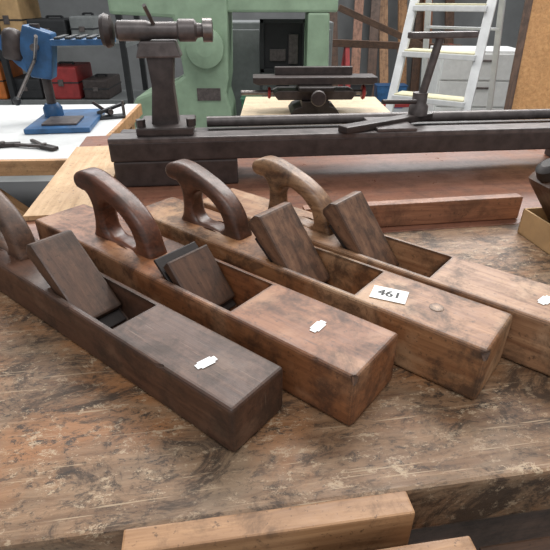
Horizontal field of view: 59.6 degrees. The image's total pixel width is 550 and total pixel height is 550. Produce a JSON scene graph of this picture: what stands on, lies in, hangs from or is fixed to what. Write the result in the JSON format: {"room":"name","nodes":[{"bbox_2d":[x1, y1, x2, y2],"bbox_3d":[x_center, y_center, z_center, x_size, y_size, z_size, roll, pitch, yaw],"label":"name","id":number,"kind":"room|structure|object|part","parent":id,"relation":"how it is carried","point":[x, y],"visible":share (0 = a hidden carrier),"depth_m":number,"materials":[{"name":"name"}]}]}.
{"room":"woodworking shop","nodes":[
{"label":"woodworking shop","id":0,"kind":"room"},
{"bbox_2d":[0,104,408,181],"bbox_3d":[0.000,-0.284,3.012,9.000,0.100,9.500,0,30,0],"label":"floor","id":1,"kind":"structure","parent":0,"point":[404,109],"depth_m":3.73,"materials":[{"name":"concrete"}]},
{"bbox_2d":[0,104,142,215],"bbox_3d":[-1.012,-0.193,1.955,0.875,0.800,0.860,-1,30,-3],"label":"side table","id":2,"kind":"object","parent":1,"relation":"on","point":[14,161],"visible":0.23,"depth_m":1.66,"materials":[{"name":"white laminate"}]},
{"bbox_2d":[0,141,20,147],"bbox_3d":[-0.884,-0.410,1.510,0.151,0.016,0.070,-9,31,-15],"label":"pliers","id":3,"kind":"object","parent":2,"relation":"on","point":[2,143],"visible":0.95,"depth_m":1.51,"materials":[{"name":"metal"}]},
{"bbox_2d":[0,181,49,207],"bbox_3d":[-1.019,-0.245,1.924,0.760,0.020,0.740,-2,30,-3],"label":"shelf","id":4,"kind":"object","parent":2,"relation":"attached to","point":[26,193],"depth_m":2.14,"materials":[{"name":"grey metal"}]},
{"bbox_2d":[14,139,58,150],"bbox_3d":[-0.742,-0.410,1.510,0.151,0.016,0.070,15,33,25],"label":"pliers","id":5,"kind":"object","parent":2,"relation":"on","point":[37,144],"visible":1,"depth_m":1.50,"materials":[{"name":"metal"}]},
{"bbox_3d":[-0.771,-0.407,1.509,0.104,0.010,0.012,6,31,10],"label":"handle","id":6,"kind":"part","parent":5,"relation":"part of","materials":[{"name":"metal"}]},
{"bbox_3d":[-0.757,-0.420,1.532,0.012,0.010,0.104,-26,39,-37],"label":"handle","id":7,"kind":"part","parent":5,"relation":"part of","materials":[{"name":"metal"}]},
{"bbox_2d":[0,24,115,133],"bbox_3d":[-0.779,-0.719,1.733,0.398,0.330,0.340,-4,30,-7],"label":"press","id":8,"kind":"object","parent":2,"relation":"on","point":[33,48],"visible":0.97,"depth_m":1.69,"materials":[{"name":"blue paint"}]},
{"bbox_3d":[-0.923,-0.814,1.690,0.070,0.100,0.070,6,29,-13],"label":"motor","id":9,"kind":"part","parent":8,"relation":"part of","materials":[{"name":"metal"}]},
{"bbox_3d":[-0.929,-0.792,1.719,0.108,0.128,0.050,-4,30,-7],"label":"arm","id":10,"kind":"part","parent":8,"relation":"part of","materials":[{"name":"grey metal"}]},
{"bbox_3d":[-0.895,-0.603,1.664,0.026,0.028,0.026,-4,30,-7],"label":"lever knob","id":11,"kind":"part","parent":8,"relation":"part of","materials":[{"name":"black plastic"}]},
{"bbox_3d":[-0.872,-0.683,1.680,0.012,0.167,0.012,12,-12,20],"label":"feed lever","id":12,"kind":"part","parent":8,"relation":"part of","materials":[{"name":"metal"}]},
{"bbox_3d":[-0.818,-0.773,1.637,0.012,0.012,0.138,-19,-1,-29],"label":"feed lever","id":13,"kind":"part","parent":8,"relation":"part of","materials":[{"name":"metal"}]},
{"bbox_3d":[-0.780,-0.584,1.811,0.220,0.018,0.340,-4,30,-7],"label":"plate","id":14,"kind":"part","parent":8,"relation":"part of","materials":[{"name":"blue paint"}]},
{"bbox_2d":[92,100,125,119],"bbox_3d":[-0.646,-0.648,1.877,0.124,0.064,0.060,-12,32,-20],"label":"clamp","id":15,"kind":"object","parent":2,"relation":"on","point":[109,111],"visible":0.96,"depth_m":1.87,"materials":[{"name":"black metal"}]},
{"bbox_3d":[-0.679,-0.653,1.880,0.078,0.012,0.014,31,14,-32],"label":"arm","id":16,"kind":"part","parent":15,"relation":"part of","materials":[{"name":"metal"}]},
{"bbox_3d":[-0.642,-0.654,1.881,0.114,0.012,0.018,-28,38,-15],"label":"handle","id":17,"kind":"part","parent":15,"relation":"part of","materials":[{"name":"black plastic"}]},
{"bbox_2d":[0,15,148,104],"bbox_3d":[-2.020,-1.855,3.733,1.840,1.900,0.540,0,30,0],"label":"shelving","id":18,"kind":"object","parent":1,"relation":"on","point":[129,95],"visible":0.11,"depth_m":3.71,"materials":[{"name":"black metal"}]},
{"bbox_2d":[0,59,22,98],"bbox_3d":[-2.205,-1.582,3.840,0.232,0.279,0.373,0,30,0],"label":"tool case","id":19,"kind":"object","parent":18,"relation":"on","point":[16,70],"visible":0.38,"depth_m":3.75,"materials":[{"name":"orange plastic"}]},
{"bbox_2d":[0,0,41,31],"bbox_3d":[-1.948,-1.942,3.632,0.221,0.310,0.373,0,30,0],"label":"tool case","id":20,"kind":"object","parent":18,"relation":"on","point":[15,14],"visible":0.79,"depth_m":3.49,"materials":[{"name":"plastic"}]},
{"bbox_2d":[13,73,44,98],"bbox_3d":[-1.935,-1.535,3.867,0.255,0.170,0.373,0,30,0],"label":"tool case","id":21,"kind":"object","parent":18,"relation":"on","point":[33,89],"visible":0.31,"depth_m":3.72,"materials":[{"name":"black plastic"}]},
{"bbox_2d":[27,15,71,35],"bbox_3d":[-1.668,-1.884,3.666,0.286,0.176,0.373,0,30,0],"label":"tool case","id":22,"kind":"object","parent":18,"relation":"on","point":[59,24],"visible":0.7,"depth_m":3.51,"materials":[{"name":"black plastic"}]},
{"bbox_2d":[52,61,92,98],"bbox_3d":[-1.648,-1.572,3.846,0.268,0.255,0.373,0,30,0],"label":"tool case","id":23,"kind":"object","parent":18,"relation":"on","point":[68,84],"visible":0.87,"depth_m":3.72,"materials":[{"name":"red paint"}]},
{"bbox_3d":[-2.010,-1.470,3.955,1.820,0.030,0.500,0,30,0],"label":"shelf","id":24,"kind":"part","parent":18,"relation":"part of","materials":[{"name":"grey metal"}]},
{"bbox_2d":[69,12,99,35],"bbox_3d":[-1.412,-1.892,3.661,0.174,0.195,0.373,0,30,0],"label":"tool case","id":25,"kind":"object","parent":18,"relation":"on","point":[82,24],"visible":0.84,"depth_m":3.51,"materials":[{"name":"black plastic"}]},
{"bbox_3d":[-2.010,-1.816,3.755,1.820,0.030,0.500,0,30,0],"label":"shelf","id":26,"kind":"part","parent":18,"relation":"part of","materials":[{"name":"metal"}]},
{"bbox_2d":[82,74,121,98],"bbox_3d":[-1.388,-1.533,3.868,0.199,0.165,0.373,0,30,0],"label":"tool case","id":27,"kind":"object","parent":18,"relation":"on","point":[97,86],"visible":1,"depth_m":3.74,"materials":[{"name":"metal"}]},
{"bbox_2d":[108,0,337,128],"bbox_3d":[-0.311,-1.329,3.401,1.478,1.320,0.480,0,30,0],"label":"machine","id":28,"kind":"object","parent":1,"relation":"on","point":[204,89],"visible":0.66,"depth_m":3.10,"materials":[{"name":"paint"}]},
{"bbox_3d":[-0.450,-1.462,3.093,0.240,0.240,0.080,0,30,0],"label":"motor","id":29,"kind":"part","parent":28,"relation":"part of","materials":[{"name":"green paint"}]},
{"bbox_3d":[-0.450,-1.230,3.271,0.160,0.080,0.008,0,30,0],"label":"name plate","id":30,"kind":"part","parent":28,"relation":"part of","materials":[{"name":"grey metal"}]},
{"bbox_2d":[0,136,549,549],"bbox_3d":[0.319,0.209,1.208,1.920,0.850,1.288,-4,30,-7],"label":"workbench","id":31,"kind":"object","parent":1,"relation":"on","point":[88,456],"visible":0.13,"depth_m":0.46,"materials":[{"name":"brown wood"}]},
{"bbox_2d":[23,146,115,220],"bbox_3d":[-0.434,-0.229,1.107,0.138,0.010,0.485,-4,30,-7],"label":"plywood board","id":32,"kind":"object","parent":31,"relation":"on","point":[61,193],"visible":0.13,"depth_m":1.03,"materials":[{"name":"brown wood"}]},
{"bbox_2d":[0,190,282,451],"bbox_3d":[-0.249,-0.007,0.586,0.600,0.146,0.074,22,36,33],"label":"plane","id":33,"kind":"object","parent":31,"relation":"on","point":[223,388],"visible":1,"depth_m":0.51,"materials":[{"name":"brown wood"}]},
{"bbox_3d":[-0.392,-0.081,0.674,0.160,0.107,0.031,22,36,33],"label":"handle","id":34,"kind":"part","parent":33,"relation":"part of","materials":[{"name":"brown wood"}]},
{"bbox_2d":[35,167,397,425],"bbox_3d":[-0.122,-0.025,0.608,0.571,0.155,0.088,22,37,33],"label":"plane","id":35,"kind":"object","parent":31,"relation":"on","point":[336,361],"visible":0.99,"depth_m":0.55,"materials":[{"name":"brown wood"}]},
{"bbox_3d":[-0.214,-0.083,0.659,0.160,0.107,0.031,22,37,33],"label":"handle","id":36,"kind":"part","parent":35,"relation":"part of","materials":[{"name":"red wood"}]},
{"bbox_2d":[98,4,549,186],"bbox_3d":[0.268,-0.408,1.075,1.254,0.350,0.168,-3,30,-5],"label":"lathe","id":37,"kind":"object","parent":31,"relation":"on","point":[140,156],"visible":1,"depth_m":1.05,"materials":[{"name":"metal"}]},
{"bbox_3d":[-0.245,-0.505,0.932,0.008,0.046,0.008,6,74,11],"label":"lock lever","id":38,"kind":"part","parent":37,"relation":"part of","materials":[{"name":"metal"}]},
{"bbox_3d":[-0.238,-0.401,1.022,0.061,0.152,0.050,-3,30,-5],"label":"post","id":39,"kind":"part","parent":37,"relation":"part of","materials":[{"name":"metal"}]},
{"bbox_3d":[-0.238,-0.333,1.067,0.120,0.018,0.130,-3,30,-5],"label":"post","id":40,"kind":"part","parent":37,"relation":"part of","materials":[{"name":"metal"}]},
{"bbox_3d":[0.273,-0.298,1.083,1.254,0.042,0.035,-3,30,-5],"label":"bed rail","id":41,"kind":"part","parent":37,"relation":"part of","materials":[{"name":"metal"}]},
{"bbox_3d":[0.263,-0.353,1.183,1.250,0.036,0.035,-3,30,-5],"label":"bed rail","id":42,"kind":"part","parent":37,"relation":"part of","materials":[{"name":"metal"}]},
{"bbox_3d":[0.262,-0.350,1.107,0.090,0.007,0.130,-3,30,-5],"label":"rest clamp plate","id":43,"kind":"part","parent":37,"relation":"part of","materials":[{"name":"grey metal"}]},
{"bbox_3d":[0.280,-0.390,1.080,0.088,0.010,0.010,-7,31,-18],"label":"rest lever","id":44,"kind":"part","parent":37,"relation":"part of","materials":[{"name":"metal"}]},
{"bbox_2d":[408,91,427,116],"bbox_3d":[0.338,-0.402,1.126,0.044,0.050,0.044,-3,30,-5],"label":"socket","id":45,"kind":"object","parent":37,"relation":"attached to","point":[419,108],"depth_m":1.11,"materials":[{"name":"grey metal"}]},
{"bbox_3d":[0.350,-0.460,1.091,0.018,0.147,0.018,11,30,0],"label":"rest post","id":46,"kind":"part","parent":37,"relation":"part of","materials":[{"name":"grey metal"}]},
{"bbox_2d":[146,159,512,399],"bbox_3d":[0.014,-0.040,0.635,0.560,0.153,0.084,22,37,33],"label":"plane","id":47,"kind":"object","parent":31,"relation":"on","point":[454,342],"visible":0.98,"depth_m":0.59,"materials":[{"name":"brown wood"}]},
{"bbox_3d":[-0.098,-0.108,0.703,0.152,0.102,0.031,22,37,33],"label":"handle","id":48,"kind":"part","parent":47,"relation":"part of","materials":[{"name":"brown wood"}]},
{"bbox_2d":[121,491,549,549],"bbox_3d":[0.101,0.290,0.364,0.420,0.153,0.171,-4,30,-7],"label":"wooden board","id":49,"kind":"object","parent":31,"relation":"attached to","point":[381,521],"visible":1,"depth_m":0.38,"materials":[{"name":"brown wood"}]},
{"bbox_3d":[-0.002,0.217,0.392,0.230,0.053,0.021,-4,30,-7],"label":"rail","id":50,"kind":"part","parent":49,"relation":"part of","materials":[{"name":"brown wood"}]},
{"bbox_2d":[203,155,549,375],"bbox_3d":[0.126,-0.054,0.660,0.600,0.153,0.085,23,37,34],"label":"plane","id":51,"kind":"object","parent":31,"relation":"on","point":[347,226],"visible":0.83,"depth_m":0.64,"materials":[{"name":"brown wood"}]},
{"bbox_3d":[0.030,-0.117,0.717,0.152,0.102,0.031,23,37,34],"label":"handle","id":52,"kind":"part","parent":51,"relation":"part of","materials":[{"name":"brown wood"}]},
{"bbox_2d":[302,193,522,226],"bbox_3d":[0.251,-0.119,0.881,0.410,0.044,0.036,-4,30,-7],"label":"batten","id":53,"kind":"object","parent":31,"relation":"on","point":[388,213],"visible":0.64,"depth_m":0.87,"materials":[{"name":"brown wood"}]},
{"bbox_2d":[517,158,549,254],"bbox_3d":[0.537,-0.106,0.757,0.248,0.146,0.165,-5,30,-8],"label":"plane","id":54,"kind":"object","parent":31,"relation":"on","point":[534,225],"visible":1,"depth_m":0.79,"materials":[{"name":"brown wood"}]},
{"bbox_2d":[231,20,333,126],"bbox_3d":[-0.110,-1.575,4.099,1.120,1.050,0.425,0,30,0],"label":"base cabinet","id":55,"kind":"object","parent":1,"relation":"on","point":[246,33],"visible":0.16,"depth_m":3.78,"materials":[{"name":"grey metal"}]},
{"bbox_3d":[-0.385,-1.475,3.925,0.530,0.950,0.023,0,30,0],"label":"door","id":56,"kind":"part","parent":55,"relation":"part of","materials":[{"name":"grey metal"}]},
{"bbox_3d":[0.165,-1.475,3.925,0.530,0.950,0.023,0,30,0],"label":"door","id":57,"kind":"part","parent":55,"relation":"part of","materials":[{"name":"grey metal"}]},
{"bbox_2d":[260,18,304,86],"bbox_3d":[0.060,-1.387,3.743,0.340,1.080,0.070,0,30,0],"label":"cabinet","id":58,"kind":"object","parent":1,"relation":"on","point":[281,39],"visible":0.62,"depth_m":3.55,"materials":[{"name":"plastic"}]},
{"bbox_2d":[239,97,389,126],"bbox_3d":[0.170,-0.373,2.267,0.620,0.800,0.540,0,30,0],"label":"work table","id":59,"kind":"object","parent":1,"relation":"on","point":[252,105],"visible":0.25,"depth_m":2.09,"materials":[{"name":"brown wood"}]},
{"bbox_2d":[241,66,377,113],"bbox_3d":[0.136,-0.750,1.952,0.550,0.165,0.287,-1,30,-2],"label":"slide","id":60,"kind":"object","parent":59,"relation":"on","point":[314,88],"visible":1,"depth_m":1.94,"materials":[{"name":"metal"}]},
{"bbox_2d":[343,84,373,96],"bbox_3d":[1.000,-2.188,5.896,0.360,0.312,0.210,0,30,0],"label":"storage bin","id":61,"kind":"object","parent":1,"relation":"on","point":[369,88],"visible":0.32,"depth_m":5.75,"materials":[{"name":"black plastic"}]},
{"bbox_2d":[374,83,407,107],"bbox_3d":[1.450,-2.271,6.079,0.390,0.272,0.210,0,30,0],"label":"storage bin","id":62,"kind":"object","parent":1,"relation":"on","point":[381,90],"visible":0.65,"depth_m":5.97,"materials":[{"name":"blue paint"}]},
{"bbox_2d":[328,0,454,96],"bbox_3d":[1.489,-3.413,6.301,1.873,2.018,0.575,0,30,0],"label":"stack","id":63,"kind":"object","parent":1,"relation":"on","point":[379,8],"visible":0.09,"depth_m":6.43,"materials":[{"name":"brown wood"}]},
{"bbox_2d":[332,5,461,107],"bbox_3d":[1.105,-1.885,4.529,1.302,1.168,0.693,-4,30,-7],"label":"trestle","id":64,"kind":"object","parent":1,"relation":"on","point":[347,44],"visible":0.38,"depth_m":4.34,"materials":[{"name":"brown wood"}]},
{"bbox_3d":[0.634,-1.801,4.709,0.040,0.883,0.040,-4,50,-7],"label":"leg","id":65,"kind":"part","parent":64,"relation":"part of","materials":[{"name":"red paint"}]},
{"bbox_3d":[0.676,-1.652,4.452,0.040,0.883,0.040,-4,10,-7],"label":"leg","id":66,"kind":"part","parent":64,"relation":"part of","materials":[{"name":"red paint"}]},
{"bbox_3d":[1.101,-2.117,4.428,1.301,0.060,0.060,-2,30,-8],"label":"rail","id":67,"kind":"part","parent":64,"relation":"part of","materials":[{"name":"brown wood"}]},
{"bbox_2d":[385,0,505,120],"bbox_3d":[1.056,-1.209,2.965,0.531,1.554,0.960,19,35,30],"label":"step ladder","id":68,"kind":"object","parent":1,"relation":"on","point":[477,56],"visible":0.48,"depth_m":2.76,"materials":[{"name":"white metal"}]},
{"bbox_3d":[0.730,-1.171,2.899,0.050,1.612,0.022,22,21,33],"label":"rail","id":69,"kind":"part","parent":68,"relation":"part of","materials":[{"name":"white metal"}]},
{"bbox_3d":[1.011,-1.350,3.259,0.035,1.569,0.020,17,51,26],"label":"rail","id":70,"kind":"part","parent":68,"relation":"part of","materials":[{"name":"white metal"}]},
{"bbox_3d":[1.095,-1.043,2.677,0.050,1.612,0.022,16,18,26],"label":"rail","id":71,"kind":"part","parent":68,"relation":"part of","materials":[{"name":"white metal"}]},
{"bbox_3d":[1.377,-1.222,3.037,0.035,1.569,0.020,22,54,33],"label":"rail","id":72,"kind":"part","parent":68,"relation":"part of","materials":[{"name":"white metal"}]},
{"bbox_2d":[427,46,515,121],"bbox_3d":[1.619,-1.442,4.057,0.640,0.860,0.472,2,30,3],"label":"drawer unit","id":73,"kind":"object","parent":1,"relation":"on","point":[449,77],"visible":0.21,"depth_m":3.77,"materials":[{"name":"white metal"}]},
{"bbox_3d":[1.604,-1.267,3.913,0.610,0.185,0.015,2,30,3],"label":"drawer","id":74,"kind":"part","parent":73,"relation":"part of","materials":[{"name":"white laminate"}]},
{"bbox_3d":[1.604,-1.438,3.814,0.610,0.185,0.015,2,30,3],"label":"drawer","id":75,"kind":"part","parent":73,"relation":"part of","materials":[{"name":"white metal"}]},
{"bbox_3d":[1.604,-1.610,3.715,0.610,0.185,0.015,2,30,3],"label":"drawer","id":76,"kind":"part","parent":73,"relation":"part of","materials":[{"name":"white metal"}]},
{"bbox_2d":[504,0,532,109],"bbox_3d":[1.253,-1.124,2.467,0.050,1.906,0.553,9,31,16],"label":"batten","id":77,"kind":"object","parent":1,"relation":"on","point":[528,4],"visible":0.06,"depth_m":2.45,"materials":[{"name":"brown wood"}]},
{"bbox_2d":[512,0,549,119],"bbox_3d":[1.545,-1.275,2.678,0.353,1.960,0.722,7,31,12],"label":"plank","id":78,"kind":"object","parent":1,"relation":"on","point":[532,91],"visible":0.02,"depth_m":2.71,"materials":[{"name":"orange wood"}]},
{"bbox_3d":[-0.060,-0.964,3.670,0.420,0.420,0.240,0,30,0],"label":"shelf","id":79,"kind":"object","parent":1,"relation":"on","visible":0},
{"bbox_2d":[240,95,261,107],"bbox_3d":[-0.170,-1.221,3.521,0.150,0.172,0.210,0,30,0],"label":"storage bin","id":80,"kind":"object","parent":79,"relation":"on","point":[243,97],"visible":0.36,"depth_m":3.47,"materials":[{"name":"green plastic"}]},
{"bbox_2d":[22,0,524,90],"bbox_3d":[0.000,-4.199,6.293,9.000,3.400,0.100,0,30,0],"label":"wall","id":81,"kind":"structure","parent":0,"point":[102,60],"depth_m":6.67,"materials":[{"name":"paint"}]}
]}

